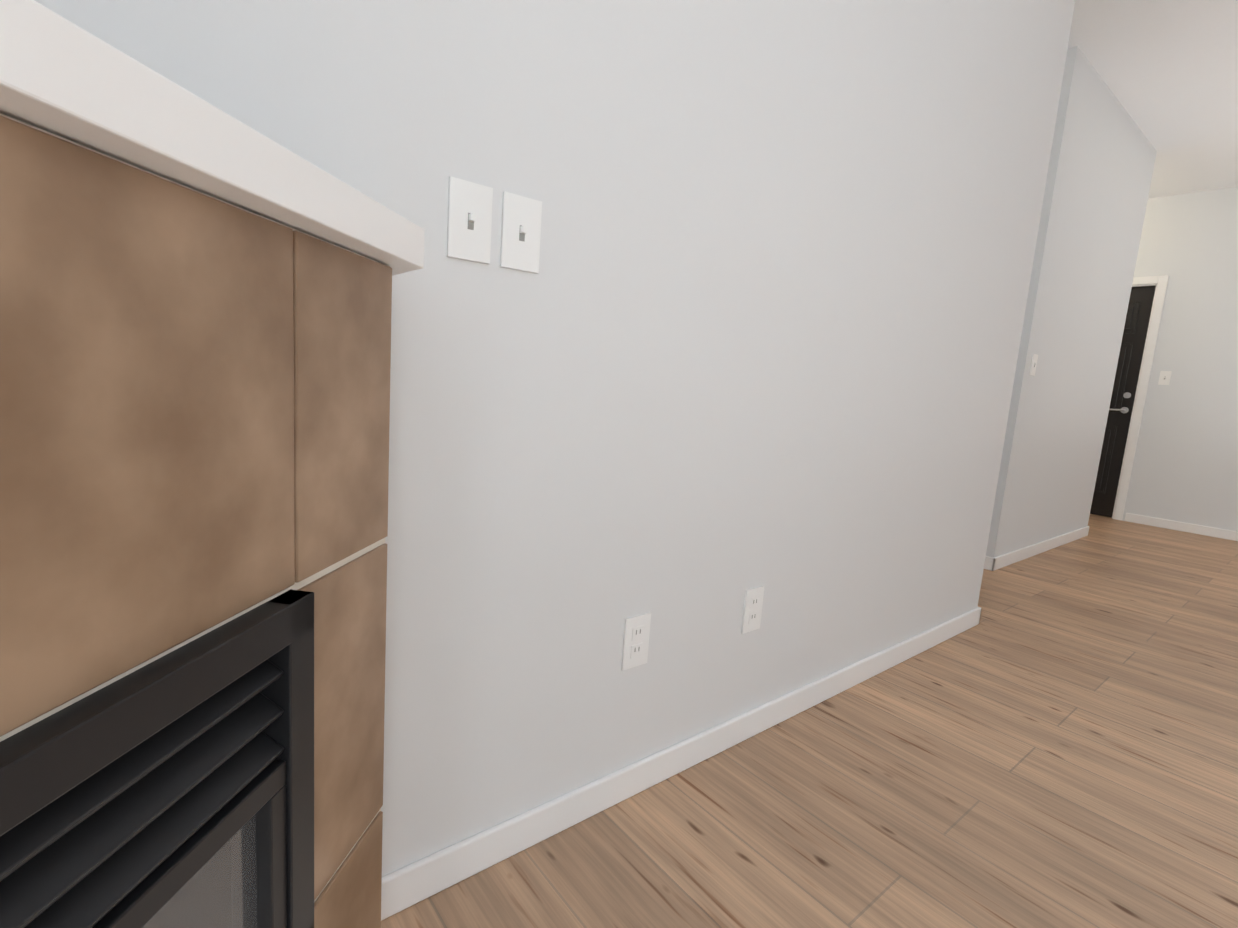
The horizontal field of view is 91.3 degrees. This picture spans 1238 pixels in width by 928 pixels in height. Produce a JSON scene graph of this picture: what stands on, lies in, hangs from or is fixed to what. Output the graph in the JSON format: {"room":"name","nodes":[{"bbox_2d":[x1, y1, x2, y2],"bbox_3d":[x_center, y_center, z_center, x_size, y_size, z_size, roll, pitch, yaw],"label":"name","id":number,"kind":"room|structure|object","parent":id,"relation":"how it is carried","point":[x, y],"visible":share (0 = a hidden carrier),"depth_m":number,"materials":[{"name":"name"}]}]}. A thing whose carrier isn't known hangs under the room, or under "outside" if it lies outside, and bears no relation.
{"room":"living room","nodes":[
{"label":"living room","id":0,"kind":"room"},
{"bbox_2d":[34,0,1074,876],"bbox_3d":[0.173,-0.620,1.298,3.610,2.740,0.120,-3,10,-39],"label":"wall","id":1,"kind":"structure","parent":0,"point":[756,320],"depth_m":1.23,"materials":[{"name":"white paint"}]},
{"bbox_2d":[447,176,492,263],"bbox_3d":[-0.228,-0.373,0.932,0.070,0.115,0.014,-3,10,-39],"label":"light switch","id":2,"kind":"object","parent":1,"relation":"attached to","point":[469,221],"visible":1,"depth_m":0.93,"materials":[{"name":"white plastic"}]},
{"bbox_2d":[500,191,541,272],"bbox_3d":[-0.158,-0.377,0.988,0.070,0.115,0.014,-3,10,-39],"label":"light switch","id":3,"kind":"object","parent":1,"relation":"attached to","point":[520,232],"visible":1,"depth_m":0.99,"materials":[{"name":"white plastic"}]},
{"bbox_2d":[621,612,650,670],"bbox_3d":[0.038,0.382,1.305,0.070,0.115,0.008,-3,10,-39],"label":"electrical outlet","id":4,"kind":"object","parent":1,"relation":"attached to","point":[636,640],"visible":1,"depth_m":1.30,"materials":[{"name":"white plastic"}]},
{"bbox_2d":[381,607,980,920],"bbox_3d":[0.551,0.688,1.783,2.528,0.075,0.013,-3,10,-39],"label":"baseboard","id":5,"kind":"structure","parent":1,"relation":"attached to","point":[405,887],"depth_m":1.33,"materials":[{"name":"white wood"}]},
{"bbox_2d":[741,586,764,633],"bbox_3d":[0.344,0.374,1.554,0.070,0.115,0.008,-3,10,-39],"label":"electrical outlet","id":6,"kind":"object","parent":1,"relation":"attached to","point":[752,610],"visible":1,"depth_m":1.55,"materials":[{"name":"white plastic"}]},
{"bbox_2d":[381,514,1237,927],"bbox_3d":[3.568,0.985,1.692,9.750,0.060,10.400,-3,10,-39],"label":"floor","id":7,"kind":"structure","parent":0,"point":[1051,740],"depth_m":1.44,"materials":[{"name":"brown wood"}]},
{"bbox_2d":[0,0,424,927],"bbox_3d":[-0.484,0.339,0.160,1.087,1.070,1.087,-3,10,-39],"label":"fireplace","id":8,"kind":"object","parent":7,"relation":"on","point":[194,370],"visible":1,"depth_m":0.39,"materials":[{"name":"beige tile"}]},
{"bbox_2d":[986,46,1156,557],"bbox_3d":[2.043,-0.997,4.884,1.830,2.740,2.800,-3,10,-39],"label":"wall block","id":9,"kind":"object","parent":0,"point":[1099,175],"visible":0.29,"depth_m":3.62,"materials":[{"name":"white paint"}]},
{"bbox_2d":[984,556,994,570],"bbox_3d":[2.083,0.559,3.453,0.013,0.075,0.108,-3,10,-39],"label":"baseboard","id":10,"kind":"structure","parent":9,"relation":"attached to","point":[988,563],"depth_m":3.43,"materials":[{"name":"white"}]},
{"bbox_2d":[1029,354,1037,375],"bbox_3d":[2.291,-0.546,3.338,0.070,0.115,0.014,-3,10,-39],"label":"light switch","id":11,"kind":"object","parent":9,"relation":"attached to","point":[1033,364],"visible":1,"depth_m":3.33,"materials":[{"name":"white plastic"}]},
{"bbox_2d":[992,526,1088,570],"bbox_3d":[2.824,0.535,3.992,1.843,0.075,0.013,-3,10,-39],"label":"baseboard","id":12,"kind":"structure","parent":9,"relation":"attached to","point":[1009,558],"depth_m":3.85,"materials":[{"name":"white wood"}]},
{"bbox_2d":[1068,0,1237,198],"bbox_3d":[3.766,-1.780,1.298,9.750,0.060,10.400,-3,10,-39],"label":"ceiling","id":13,"kind":"structure","parent":0,"point":[1167,71],"depth_m":3.25,"materials":[{"name":"white paint"}]},
{"bbox_2d":[1122,186,1237,531],"bbox_3d":[5.261,-0.689,4.337,0.120,2.740,4.000,-3,10,-39],"label":"wall","id":14,"kind":"structure","parent":0,"point":[1185,466],"depth_m":4.94,"materials":[{"name":"white paint"}]},
{"bbox_2d":[1090,286,1155,516],"bbox_3d":[4.226,-0.582,5.564,0.099,2.024,0.820,-3,10,-39],"label":"entry door","id":15,"kind":"structure","parent":14,"relation":"in","point":[1124,387],"depth_m":5.32,"materials":[{"name":"black wood"}]},
{"bbox_2d":[1112,275,1168,520],"bbox_3d":[4.214,-0.609,5.550,0.046,2.092,0.944,-3,10,-39],"label":"door frame","id":16,"kind":"structure","parent":14,"relation":"attached to","point":[1160,283],"depth_m":5.19,"materials":[{"name":"white wood"}]},
{"bbox_2d":[1158,371,1171,384],"bbox_3d":[4.574,-0.722,5.076,0.014,0.115,0.070,-3,10,-39],"label":"light switch","id":17,"kind":"object","parent":14,"relation":"attached to","point":[1164,377],"visible":1,"depth_m":5.08,"materials":[{"name":"white plastic"}]},
{"bbox_2d":[1125,513,1237,540],"bbox_3d":[5.346,0.686,4.200,0.013,0.075,2.900,-3,10,-39],"label":"baseboard","id":18,"kind":"structure","parent":14,"relation":"attached to","point":[1188,527],"depth_m":5.01,"materials":[{"name":"white wood"}]}
]}

